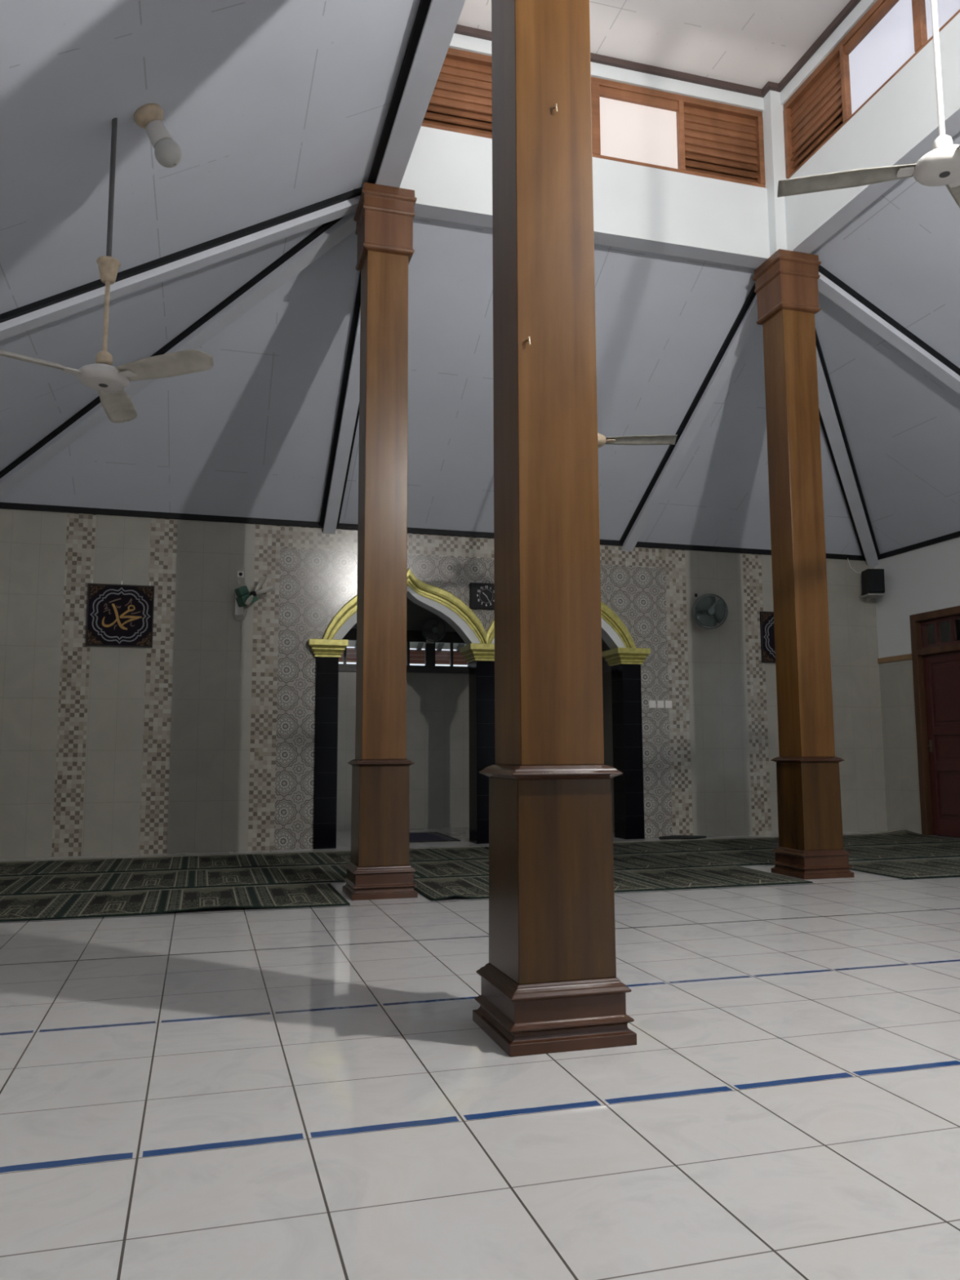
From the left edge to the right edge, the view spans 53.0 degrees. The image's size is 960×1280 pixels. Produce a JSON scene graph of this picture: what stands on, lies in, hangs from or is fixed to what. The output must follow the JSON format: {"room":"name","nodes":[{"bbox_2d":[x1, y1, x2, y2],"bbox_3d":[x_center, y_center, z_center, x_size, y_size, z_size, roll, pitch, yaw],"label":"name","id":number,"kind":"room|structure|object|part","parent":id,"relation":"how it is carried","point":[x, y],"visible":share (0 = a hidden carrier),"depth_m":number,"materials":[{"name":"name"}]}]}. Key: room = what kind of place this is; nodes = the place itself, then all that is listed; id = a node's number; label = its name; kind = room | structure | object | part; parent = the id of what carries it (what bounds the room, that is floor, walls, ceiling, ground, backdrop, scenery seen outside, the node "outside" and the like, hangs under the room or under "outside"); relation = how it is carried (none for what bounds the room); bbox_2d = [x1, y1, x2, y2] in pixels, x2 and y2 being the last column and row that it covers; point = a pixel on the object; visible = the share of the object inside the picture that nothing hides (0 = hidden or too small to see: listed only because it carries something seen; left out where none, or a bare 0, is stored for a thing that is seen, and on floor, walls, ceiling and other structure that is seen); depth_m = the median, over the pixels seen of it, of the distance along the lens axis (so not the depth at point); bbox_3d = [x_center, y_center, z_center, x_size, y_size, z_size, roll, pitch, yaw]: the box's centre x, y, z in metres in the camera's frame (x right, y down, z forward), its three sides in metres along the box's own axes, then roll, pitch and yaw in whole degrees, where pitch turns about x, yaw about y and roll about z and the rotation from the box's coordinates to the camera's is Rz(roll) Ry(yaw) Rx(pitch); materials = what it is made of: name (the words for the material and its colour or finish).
{"room":"mosque","nodes":[
{"label":"mosque","id":0,"kind":"room"},
{"bbox_2d":[336,596,469,831],"bbox_3d":[-0.518,0.911,12.340,4.100,2.950,0.130,2,-7,-16],"label":"wall","id":1,"kind":"structure","parent":0,"point":[437,713],"depth_m":12.19,"materials":[{"name":"paint"}]},
{"bbox_2d":[343,646,346,663],"bbox_3d":[-1.795,0.148,11.974,0.660,0.300,0.050,2,-7,-16],"label":"window","id":2,"kind":"structure","parent":1,"relation":"in","point":[345,648],"depth_m":11.98,"materials":[{"name":"black paint"}]},
{"bbox_2d":[338,628,468,673],"bbox_3d":[-0.640,0.154,12.299,3.400,0.535,0.050,2,-7,-16],"label":"window","id":3,"kind":"structure","parent":1,"relation":"attached to","point":[412,636],"depth_m":12.26,"materials":[{"name":"black paint"}]},
{"bbox_2d":[406,641,409,665],"bbox_3d":[-1.025,0.171,12.195,0.663,0.300,0.050,2,-7,-16],"label":"window","id":4,"kind":"structure","parent":1,"relation":"in","point":[407,642],"depth_m":12.21,"materials":[{"name":"black paint"}]},
{"bbox_2d":[421,617,446,643],"bbox_3d":[-0.597,-0.125,12.162,0.312,0.310,0.294,2,-7,-16],"label":"wall fan","id":5,"kind":"object","parent":1,"relation":"attached to","point":[431,631],"visible":1,"depth_m":12.09,"materials":[{"name":"black plastic"}]},
{"bbox_3d":[-0.621,-0.067,12.091,0.186,0.138,0.031,0,-7,-4],"label":"blade","id":6,"kind":"part","parent":5,"relation":"part of","materials":[{"name":"black plastic"}]},
{"bbox_3d":[-0.616,-0.198,12.086,0.186,0.138,0.030,3,-8,-28],"label":"blade","id":7,"kind":"part","parent":5,"relation":"part of","materials":[{"name":"black plastic"}]},
{"bbox_3d":[-0.503,-0.129,12.122,0.111,0.193,0.084,2,-7,-16],"label":"blade","id":8,"kind":"part","parent":5,"relation":"part of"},
{"bbox_2d":[449,643,468,666],"bbox_3d":[-0.253,0.194,12.417,0.670,0.300,0.050,2,-7,-16],"label":"window","id":9,"kind":"structure","parent":1,"relation":"in","point":[451,644],"depth_m":12.37,"materials":[{"name":"black paint"}]},
{"bbox_2d":[375,0,465,187],"bbox_3d":[-0.255,-4.151,5.570,0.170,1.480,3.270,2,-7,-16],"label":"beam","id":10,"kind":"structure","parent":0,"point":[442,16],"depth_m":5.87,"materials":[{"name":"white paint"}]},
{"bbox_2d":[367,0,431,183],"bbox_3d":[-0.355,-3.473,5.461,0.045,0.057,3.610,2,-7,-16],"label":"trim","id":11,"kind":"structure","parent":10,"relation":"attached to","point":[424,6],"depth_m":5.89,"materials":[{"name":"black paint"}]},
{"bbox_2d":[0,508,887,858],"bbox_3d":[-0.012,0.491,10.351,10.050,3.320,0.200,2,-7,-16],"label":"wall","id":12,"kind":"structure","parent":0,"point":[169,746],"depth_m":9.59,"materials":[{"name":"tile"}]},
{"bbox_2d":[85,579,154,647],"bbox_3d":[-3.477,-0.254,9.311,0.604,0.640,0.028,2,-7,-16],"label":"calligraphy panel","id":13,"kind":"object","parent":12,"relation":"attached to","point":[122,615],"visible":1,"depth_m":9.30,"materials":[{"name":"black fabric"}]},
{"bbox_2d":[237,570,244,577],"bbox_3d":[-2.407,-0.661,9.676,0.064,0.064,0.016,2,-7,-16],"label":"outlet","id":14,"kind":"object","parent":12,"relation":"attached to","point":[240,574],"visible":1,"depth_m":9.67,"materials":[{"name":"white plastic"}]},
{"bbox_2d":[231,575,275,669],"bbox_3d":[-2.257,-0.175,9.556,0.407,0.916,0.219,2,-7,-16],"label":"wall fan","id":15,"kind":"object","parent":12,"relation":"attached to","point":[243,597],"visible":1,"depth_m":9.52,"materials":[{"name":"green plastic"}]},
{"bbox_3d":[-2.403,-0.011,9.595,0.157,0.600,0.020,2,-7,-16],"label":"cord","id":16,"kind":"part","parent":15,"relation":"part of","materials":[{"name":"white plastic"}]},
{"bbox_3d":[-2.275,-0.390,9.482,0.091,0.117,0.011,5,-8,-36],"label":"blade","id":17,"kind":"part","parent":15,"relation":"part of","materials":[{"name":"white plastic"}]},
{"bbox_3d":[-2.172,-0.554,9.531,0.122,0.170,0.032,1,-7,-10],"label":"blade","id":18,"kind":"part","parent":15,"relation":"part of","materials":[{"name":"white plastic"}]},
{"bbox_3d":[-2.128,-0.497,9.539,0.186,0.089,0.024,1,-7,-10],"label":"blade","id":19,"kind":"part","parent":15,"relation":"part of","materials":[{"name":"white plastic"}]},
{"bbox_2d":[322,568,486,643],"bbox_3d":[-0.776,-0.347,10.090,1.750,0.830,0.060,2,-7,-16],"label":"arch surround","id":20,"kind":"object","parent":12,"relation":"attached to","point":[443,601],"visible":0.62,"depth_m":10.18,"materials":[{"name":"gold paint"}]},
{"bbox_2d":[0,502,866,560],"bbox_3d":[0.014,-1.143,10.430,10.050,0.060,0.030,2,-7,-16],"label":"trim","id":21,"kind":"structure","parent":12,"relation":"attached to","point":[2,504],"depth_m":9.85,"materials":[{"name":"black paint"}]},
{"bbox_2d":[469,582,494,609],"bbox_3d":[0.062,-0.470,10.356,0.350,0.280,0.044,2,-7,-16],"label":"wall clock","id":22,"kind":"object","parent":12,"relation":"attached to","point":[481,594],"visible":0.81,"depth_m":10.33,"materials":[{"name":"black plastic"}]},
{"bbox_2d":[486,601,635,648],"bbox_3d":[0.905,-0.297,10.573,1.750,0.830,0.060,2,-7,-16],"label":"arch surround","id":23,"kind":"object","parent":12,"relation":"attached to","point":[611,624],"visible":0.23,"depth_m":10.72,"materials":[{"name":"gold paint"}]},
{"bbox_2d":[648,700,656,707],"bbox_3d":[1.931,0.720,10.775,0.084,0.084,0.015,2,-7,-16],"label":"light switch","id":24,"kind":"object","parent":12,"relation":"attached to","point":[651,703],"visible":1,"depth_m":10.77,"materials":[{"name":"white plastic"}]},
{"bbox_2d":[657,700,663,707],"bbox_3d":[2.027,0.722,10.803,0.084,0.084,0.015,2,-7,-16],"label":"light switch","id":25,"kind":"object","parent":12,"relation":"attached to","point":[660,703],"visible":1,"depth_m":10.80,"materials":[{"name":"white plastic"}]},
{"bbox_2d":[665,700,671,708],"bbox_3d":[2.123,0.725,10.830,0.084,0.084,0.015,2,-7,-16],"label":"light switch","id":26,"kind":"object","parent":12,"relation":"attached to","point":[668,703],"visible":1,"depth_m":10.82,"materials":[{"name":"white plastic"}]},
{"bbox_2d":[692,593,728,629],"bbox_3d":[2.602,-0.316,10.954,0.402,0.400,0.290,0,-7,0],"label":"wall fan","id":27,"kind":"object","parent":12,"relation":"attached to","point":[705,618],"visible":1,"depth_m":10.88,"materials":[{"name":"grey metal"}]},
{"bbox_3d":[2.549,-0.412,10.884,0.246,0.181,0.033,1,-7,-13],"label":"blade","id":28,"kind":"part","parent":27,"relation":"part of","materials":[{"name":"plastic"}]},
{"bbox_3d":[2.549,-0.234,10.886,0.246,0.181,0.033,-2,-7,12],"label":"blade","id":29,"kind":"part","parent":27,"relation":"part of","materials":[{"name":"plastic"}]},
{"bbox_3d":[2.704,-0.324,10.886,0.156,0.268,0.070,0,-7,0],"label":"blade","id":30,"kind":"part","parent":27,"relation":"part of","materials":[{"name":"plastic"}]},
{"bbox_2d":[760,611,775,662],"bbox_3d":[3.577,-0.045,11.337,0.604,0.640,0.027,2,-7,-16],"label":"calligraphy panel","id":31,"kind":"object","parent":12,"relation":"attached to","point":[766,618],"visible":0.17,"depth_m":11.27,"materials":[{"name":"black fabric"}]},
{"bbox_2d":[860,568,884,600],"bbox_3d":[4.701,-0.661,11.563,0.208,0.346,0.282,0,-7,-4],"label":"wall speaker","id":32,"kind":"object","parent":12,"relation":"attached to","point":[873,580],"visible":1,"depth_m":11.44,"materials":[{"name":"black plastic"}]},
{"bbox_2d":[868,569,884,591],"bbox_3d":[4.710,-0.704,11.437,0.190,0.260,0.020,0,-7,-4],"label":"grille","id":33,"kind":"object","parent":32,"relation":"attached to","point":[876,577],"depth_m":11.43,"materials":[{"name":"black paint"}]},
{"bbox_2d":[0,827,959,1279],"bbox_3d":[1.135,1.729,6.232,10.650,0.100,12.620,2,-7,-16],"label":"floor","id":34,"kind":"structure","parent":0,"point":[303,1093],"depth_m":2.64,"materials":[{"name":"white tile"}]},
{"bbox_2d":[0,882,350,921],"bbox_3d":[-2.425,1.660,6.103,3.054,0.030,1.046,2,-7,-16],"label":"carpet","id":35,"kind":"object","parent":34,"relation":"on","point":[121,903],"visible":1,"depth_m":6.17,"materials":[{"name":"carpet"}]},
{"bbox_2d":[0,845,488,876],"bbox_3d":[-2.196,1.950,8.507,4.880,0.008,1.100,2,-7,-16],"label":"carpet","id":36,"kind":"object","parent":34,"relation":"on","point":[117,864],"visible":0.88,"depth_m":8.43,"materials":[{"name":"green carpet"}]},
{"bbox_2d":[307,638,348,848],"bbox_3d":[-1.588,1.055,9.837,0.392,2.092,0.462,2,-7,-16],"label":"pillar","id":37,"kind":"structure","parent":34,"relation":"on","point":[327,653],"depth_m":9.70,"materials":[{"name":"black tile"}]},
{"bbox_2d":[342,182,417,900],"bbox_3d":[-0.689,-0.757,6.779,0.436,4.979,0.436,2,-7,-16],"label":"column","id":38,"kind":"structure","parent":34,"relation":"on","point":[379,868],"depth_m":6.63,"materials":[{"name":"brown wood"}]},
{"bbox_3d":[-0.680,1.614,6.503,0.436,0.206,0.436,2,-7,-16],"label":"moulding","id":39,"kind":"part","parent":38,"relation":"part of","materials":[{"name":"brown wood"}]},
{"bbox_3d":[-0.683,0.838,6.594,0.394,0.044,0.394,2,-7,-16],"label":"ledge moulding","id":40,"kind":"part","parent":38,"relation":"part of","materials":[{"name":"brown wood"}]},
{"bbox_2d":[408,831,460,842],"bbox_3d":[-0.709,2.213,10.806,0.720,0.008,1.120,2,-7,-16],"label":"mat","id":41,"kind":"object","parent":34,"relation":"on","point":[428,836],"visible":0.57,"depth_m":10.65,"materials":[{"name":"grey fabric"}]},
{"bbox_2d":[459,643,495,844],"bbox_3d":[0.031,1.103,10.302,0.392,2.092,0.462,2,-7,-16],"label":"pillar","id":42,"kind":"structure","parent":34,"relation":"on","point":[480,657],"depth_m":10.19,"materials":[{"name":"black tile"}]},
{"bbox_2d":[0,842,959,895],"bbox_3d":[0.584,1.894,8.114,10.000,0.008,1.045,2,-7,-16],"label":"carpet","id":43,"kind":"object","parent":34,"relation":"on","point":[193,878],"visible":0.7,"depth_m":7.64,"materials":[{"name":"carpet"}]},
{"bbox_2d":[472,0,636,1057],"bbox_3d":[0.234,-1.133,3.576,0.436,4.979,0.436,2,-7,-16],"label":"column","id":44,"kind":"structure","parent":34,"relation":"on","point":[549,983],"depth_m":3.35,"materials":[{"name":"brown wood"}]},
{"bbox_3d":[0.240,0.462,3.390,0.394,0.044,0.394,2,-7,-16],"label":"ledge moulding","id":45,"kind":"part","parent":44,"relation":"part of","materials":[{"name":"brown wood"}]},
{"bbox_3d":[0.243,1.238,3.300,0.436,0.206,0.436,2,-7,-16],"label":"moulding","id":46,"kind":"part","parent":44,"relation":"part of","materials":[{"name":"brown wood"}]},
{"bbox_2d":[413,865,812,901],"bbox_3d":[0.902,1.759,7.069,2.828,0.032,1.046,2,-7,-16],"label":"carpet","id":47,"kind":"object","parent":34,"relation":"on","point":[656,879],"visible":0.63,"depth_m":7.03,"materials":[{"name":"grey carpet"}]},
{"bbox_2d":[601,647,650,839],"bbox_3d":[1.650,1.151,10.767,0.392,2.092,0.462,2,-7,-16],"label":"pillar","id":48,"kind":"structure","parent":34,"relation":"on","point":[625,663],"depth_m":10.66,"materials":[{"name":"black tile"}]},
{"bbox_2d":[481,828,959,854],"bbox_3d":[2.584,2.069,9.883,5.030,0.053,1.100,2,-7,-16],"label":"carpet","id":49,"kind":"object","parent":34,"relation":"on","point":[899,836],"visible":0.66,"depth_m":9.95,"materials":[{"name":"carpet"}]},
{"bbox_2d":[658,835,706,839],"bbox_3d":[2.191,2.125,10.373,0.554,0.045,0.130,1,-7,-12],"label":"mat","id":50,"kind":"object","parent":49,"relation":"on","point":[671,837],"visible":1,"depth_m":10.33,"materials":[{"name":"fabric"}]},
{"bbox_2d":[752,248,853,879],"bbox_3d":[2.550,-0.661,7.710,0.436,4.979,0.436,2,-7,-16],"label":"column","id":51,"kind":"structure","parent":34,"relation":"on","point":[811,846],"depth_m":7.59,"materials":[{"name":"brown wood"}]},
{"bbox_3d":[2.556,0.934,7.524,0.394,0.044,0.394,2,-7,-16],"label":"ledge moulding","id":52,"kind":"part","parent":51,"relation":"part of","materials":[{"name":"brown wood"}]},
{"bbox_3d":[2.559,1.710,7.434,0.436,0.206,0.436,2,-7,-16],"label":"moulding","id":53,"kind":"part","parent":51,"relation":"part of","materials":[{"name":"brown wood"}]},
{"bbox_2d":[848,857,959,879],"bbox_3d":[4.357,1.869,8.024,2.820,0.008,1.045,2,-7,-16],"label":"carpet","id":54,"kind":"object","parent":34,"relation":"on","point":[930,868],"visible":0.91,"depth_m":7.76,"materials":[{"name":"carpet"}]},
{"bbox_2d":[0,0,959,555],"bbox_3d":[1.396,-2.629,5.771,10.050,1.850,10.020,2,-7,-16],"label":"ceiling","id":55,"kind":"structure","parent":0,"point":[273,108],"depth_m":7.91,"materials":[{"name":"white paint"}]},
{"bbox_2d":[0,117,213,422],"bbox_3d":[-1.950,-1.988,4.976,1.134,1.476,1.084,2,-7,-16],"label":"ceiling fan","id":56,"kind":"object","parent":55,"relation":"hanging from","point":[110,381],"visible":0.99,"depth_m":4.76,"materials":[{"name":"white metal"}]},
{"bbox_3d":[-2.180,-1.333,4.560,0.535,0.047,0.146,5,-9,-39],"label":"blade","id":57,"kind":"part","parent":56,"relation":"part of","materials":[{"name":"white metal"}]},
{"bbox_3d":[-1.878,-1.405,4.812,0.080,0.076,0.080,2,-7,-16],"label":"rod","id":58,"kind":"part","parent":56,"relation":"part of","materials":[{"name":"beige plastic"}]},
{"bbox_3d":[-1.879,-1.667,4.843,0.022,0.465,0.023,2,-7,-16],"label":"down rod","id":59,"kind":"part","parent":56,"relation":"part of","materials":[{"name":"beige plastic"}]},
{"bbox_3d":[-1.949,-1.262,5.179,0.146,0.047,0.535,1,-7,-11],"label":"blade","id":60,"kind":"part","parent":56,"relation":"part of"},
{"bbox_3d":[-1.519,-1.325,4.654,0.535,0.047,0.146,-3,-7,22],"label":"blade","id":61,"kind":"part","parent":56,"relation":"part of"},
{"bbox_2d":[133,102,182,168],"bbox_3d":[-1.688,-2.639,5.048,0.247,0.309,0.159,2,-7,-21],"label":"light bulb","id":62,"kind":"object","parent":55,"relation":"attached to","point":[149,117],"visible":1,"depth_m":5.00,"materials":[{"name":"beige plastic"}]},
{"bbox_3d":[-1.685,-2.649,5.046,0.112,0.109,0.112,-28,2,-17],"label":"bulb","id":63,"kind":"part","parent":62,"relation":"part of","materials":[{"name":"white plastic"}]},
{"bbox_3d":[-1.631,-2.547,5.049,0.142,0.122,0.142,-28,2,-17],"label":"globe","id":64,"kind":"part","parent":62,"relation":"part of"},
{"bbox_2d":[0,212,356,496],"bbox_3d":[-2.829,-2.244,8.114,4.502,1.903,0.196,-4,-7,27],"label":"rafter","id":65,"kind":"object","parent":55,"relation":"attached to","point":[329,234],"visible":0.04,"depth_m":7.76,"materials":[{"name":"grey paint"}]},
{"bbox_2d":[0,186,362,340],"bbox_3d":[-2.368,-2.442,6.545,3.255,1.875,0.196,2,-7,-16],"label":"rafter","id":66,"kind":"object","parent":55,"relation":"attached to","point":[60,305],"visible":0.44,"depth_m":6.60,"materials":[{"name":"grey paint"}]},
{"bbox_2d":[319,271,360,533],"bbox_3d":[-1.143,-2.207,8.604,0.196,1.875,3.109,2,-7,-16],"label":"rafter","id":67,"kind":"object","parent":55,"relation":"attached to","point":[348,411],"visible":0.52,"depth_m":8.92,"materials":[{"name":"grey paint"}]},
{"bbox_2d":[619,283,757,551],"bbox_3d":[2.081,-2.111,9.530,0.178,1.875,3.109,2,-7,-16],"label":"rafter","id":68,"kind":"object","parent":55,"relation":"attached to","point":[744,323],"visible":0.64,"depth_m":9.39,"materials":[{"name":"grey paint"}]},
{"bbox_2d":[815,329,879,568],"bbox_3d":[3.714,-2.049,10.002,0.196,1.903,4.477,-4,-8,30],"label":"rafter","id":69,"kind":"object","parent":55,"relation":"attached to","point":[830,420],"visible":0.64,"depth_m":10.20,"materials":[{"name":"grey paint"}]},
{"bbox_2d":[817,264,959,394],"bbox_3d":[4.182,-2.250,8.408,3.220,1.875,0.196,2,-7,-16],"label":"rafter","id":70,"kind":"object","parent":55,"relation":"attached to","point":[828,284],"visible":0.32,"depth_m":8.21,"materials":[{"name":"grey paint"}]},
{"bbox_2d":[410,33,769,268],"bbox_3d":[0.904,-3.910,7.681,3.575,1.480,0.170,2,-7,-16],"label":"wall","id":71,"kind":"structure","parent":0,"point":[637,207],"depth_m":7.68,"materials":[{"name":"white paint"}]},
{"bbox_2d":[399,155,411,189],"bbox_3d":[-0.671,-3.972,7.178,0.268,1.459,0.266,2,-7,-16],"label":"trim","id":72,"kind":"structure","parent":71,"relation":"attached to","point":[406,182],"depth_m":7.01,"materials":[{"name":"white paint"}]},
{"bbox_2d":[421,47,765,187],"bbox_3d":[0.908,-4.141,7.688,3.035,0.700,0.098,2,-7,-16],"label":"window","id":73,"kind":"structure","parent":71,"relation":"in","point":[631,124],"depth_m":7.81,"materials":[{"name":"brown wood"}]},
{"bbox_3d":[-0.176,-4.168,7.387,0.692,0.612,0.073,2,-7,-16],"label":"louver panel","id":74,"kind":"part","parent":73,"relation":"part of","materials":[{"name":"brown wood"}]},
{"bbox_3d":[1.276,-4.388,7.828,0.700,0.070,0.073,2,-7,-16],"label":"sash rail","id":75,"kind":"part","parent":73,"relation":"part of","materials":[{"name":"brown wood"}]},
{"bbox_3d":[1.278,-4.090,7.793,0.700,0.530,0.007,2,-7,-16],"label":"pane","id":76,"kind":"part","parent":73,"relation":"part of","materials":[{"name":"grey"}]},
{"bbox_3d":[1.988,-4.104,8.008,0.692,0.612,0.073,2,-7,-16],"label":"louver panel","id":77,"kind":"part","parent":73,"relation":"part of","materials":[{"name":"brown wood"}]},
{"bbox_2d":[597,432,677,447],"bbox_3d":[0.873,-2.320,7.581,1.169,1.698,1.134,2,-7,-16],"label":"ceiling fan","id":78,"kind":"object","parent":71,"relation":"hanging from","point":[602,439],"visible":0.27,"depth_m":7.38,"materials":[{"name":"beige plastic"}]},
{"bbox_3d":[1.234,-1.531,7.374,0.535,0.041,0.119,0,-7,2],"label":"blade","id":79,"kind":"part","parent":78,"relation":"part of","materials":[{"name":"white metal"}]},
{"bbox_2d":[453,0,861,97],"bbox_3d":[1.378,-4.813,6.122,3.235,0.049,3.270,2,-7,-16],"label":"trim","id":80,"kind":"structure","parent":71,"relation":"attached to","point":[460,29],"depth_m":7.75,"materials":[{"name":"brown paint"}]},
{"bbox_2d":[762,89,786,256],"bbox_3d":[2.505,-3.878,8.090,0.266,1.459,0.266,2,-7,-16],"label":"column","id":81,"kind":"structure","parent":71,"relation":"attached to","point":[772,113],"depth_m":7.96,"materials":[{"name":"white paint"}]},
{"bbox_2d":[601,638,614,828],"bbox_3d":[1.766,0.863,12.003,0.100,2.950,2.050,2,-7,-16],"label":"wall","id":82,"kind":"structure","parent":0,"point":[606,669],"depth_m":12.29,"materials":[{"name":"tile"}]},
{"bbox_2d":[457,0,850,88],"bbox_3d":[1.378,-4.888,6.131,3.575,0.100,3.610,2,-7,-16],"label":"ceiling","id":83,"kind":"structure","parent":0,"point":[754,43],"depth_m":7.42,"materials":[{"name":"white paint"}]},
{"bbox_2d":[780,0,959,253],"bbox_3d":[3.017,-4.054,6.509,0.170,1.480,3.270,2,-7,-16],"label":"wall","id":84,"kind":"structure","parent":0,"point":[899,125],"depth_m":6.90,"materials":[{"name":"white paint"}]},
{"bbox_2d":[782,0,959,179],"bbox_3d":[2.997,-4.283,6.530,0.098,0.700,3.070,2,-7,-16],"label":"window","id":85,"kind":"structure","parent":84,"relation":"in","point":[891,33],"depth_m":7.17,"materials":[{"name":"brown wood"}]},
{"bbox_3d":[2.689,-4.151,7.624,0.073,0.612,0.692,2,-7,-16],"label":"louver panel","id":86,"kind":"part","parent":85,"relation":"part of","materials":[{"name":"brown wood"}]},
{"bbox_3d":[2.890,-4.497,6.937,0.073,0.070,0.718,2,-7,-16],"label":"sash rail","id":87,"kind":"part","parent":85,"relation":"part of","materials":[{"name":"brown wood"}]},
{"bbox_3d":[2.891,-4.199,6.902,0.007,0.530,0.718,2,-7,-16],"label":"pane","id":88,"kind":"part","parent":85,"relation":"part of","materials":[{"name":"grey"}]},
{"bbox_3d":[3.109,-4.288,6.151,0.007,0.530,0.718,2,-7,-16],"label":"pane","id":89,"kind":"part","parent":85,"relation":"part of","materials":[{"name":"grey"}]},
{"bbox_2d":[874,537,959,834],"bbox_3d":[6.329,0.065,6.889,0.200,3.320,10.420,2,-7,-16],"label":"wall","id":90,"kind":"structure","parent":0,"point":[926,579],"depth_m":11.24,"materials":[{"name":"paint"}]},
{"bbox_2d":[877,653,911,663],"bbox_3d":[4.913,0.221,11.401,0.022,0.062,0.587,2,-7,-16],"label":"trim","id":91,"kind":"structure","parent":90,"relation":"attached to","point":[908,656],"depth_m":11.38,"materials":[{"name":"brown wood"}]},
{"bbox_2d":[877,530,959,559],"bbox_3d":[6.217,-1.561,7.032,0.030,0.060,9.990,2,-7,-16],"label":"trim","id":92,"kind":"structure","parent":90,"relation":"attached to","point":[954,535],"depth_m":11.02,"materials":[{"name":"black paint"}]},
{"bbox_2d":[909,605,959,837],"bbox_3d":[5.331,0.858,10.174,0.180,2.510,1.840,2,-7,-16],"label":"door","id":93,"kind":"structure","parent":90,"relation":"in","point":[935,667],"depth_m":10.80,"materials":[{"name":"brown wood"}]},
{"bbox_3d":[5.080,1.196,10.860,0.054,0.140,0.080,2,-7,-16],"label":"handle","id":94,"kind":"part","parent":93,"relation":"part of","materials":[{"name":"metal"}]},
{"bbox_2d":[928,619,959,644],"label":"transom window","id":95,"kind":"structure","parent":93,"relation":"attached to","point":[944,627],"depth_m":12.24,"materials":[{"name":"grey glass"}]},
{"bbox_3d":[1.858,-4.296,4.398,3.575,1.480,0.170,2,-7,-16],"label":"wall","id":96,"kind":"structure","parent":0,"visible":0},
{"bbox_2d":[777,0,959,207],"bbox_3d":[2.051,-2.801,4.120,1.255,1.548,1.089,2,-7,-16],"label":"ceiling fan","id":97,"kind":"object","parent":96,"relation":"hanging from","point":[940,166],"visible":1,"depth_m":4.23,"materials":[{"name":"white metal"}]},
{"bbox_3d":[1.620,-2.049,4.272,0.570,0.024,0.120,-2,-7,14],"label":"blade","id":98,"kind":"part","parent":97,"relation":"part of","materials":[{"name":"white metal"}]},
{"bbox_3d":[2.010,-2.869,4.270,0.023,1.378,0.024,2,-7,-16],"label":"down rod","id":99,"kind":"part","parent":97,"relation":"part of","materials":[{"name":"white metal"}]},
{"bbox_3d":[2.013,-2.153,4.186,0.080,0.076,0.080,2,-7,-16],"label":"rod","id":100,"kind":"part","parent":97,"relation":"part of","materials":[{"name":"white metal"}]},
{"bbox_3d":[2.294,-2.028,4.466,0.120,0.024,0.570,-7,-9,44],"label":"blade","id":101,"kind":"part","parent":97,"relation":"part of","materials":[{"name":"white metal"}]},
{"label":"outside","id":102,"kind":"structure","parent":0,"visible":0},
{"bbox_3d":[2.606,2.147,8.402,70.000,0.200,70.000,2,-7,-16],"label":"ground","id":103,"kind":"structure","parent":102,"visible":0},
{"bbox_2d":[338,640,467,665],"bbox_3d":[-0.836,1.078,13.249,8.000,3.070,1.320,2,-7,-16],"label":"eaves","id":104,"kind":"object","parent":103,"relation":"on","point":[418,655],"visible":0.07,"depth_m":13.97,"materials":[{"name":"brown wood"}]}
]}

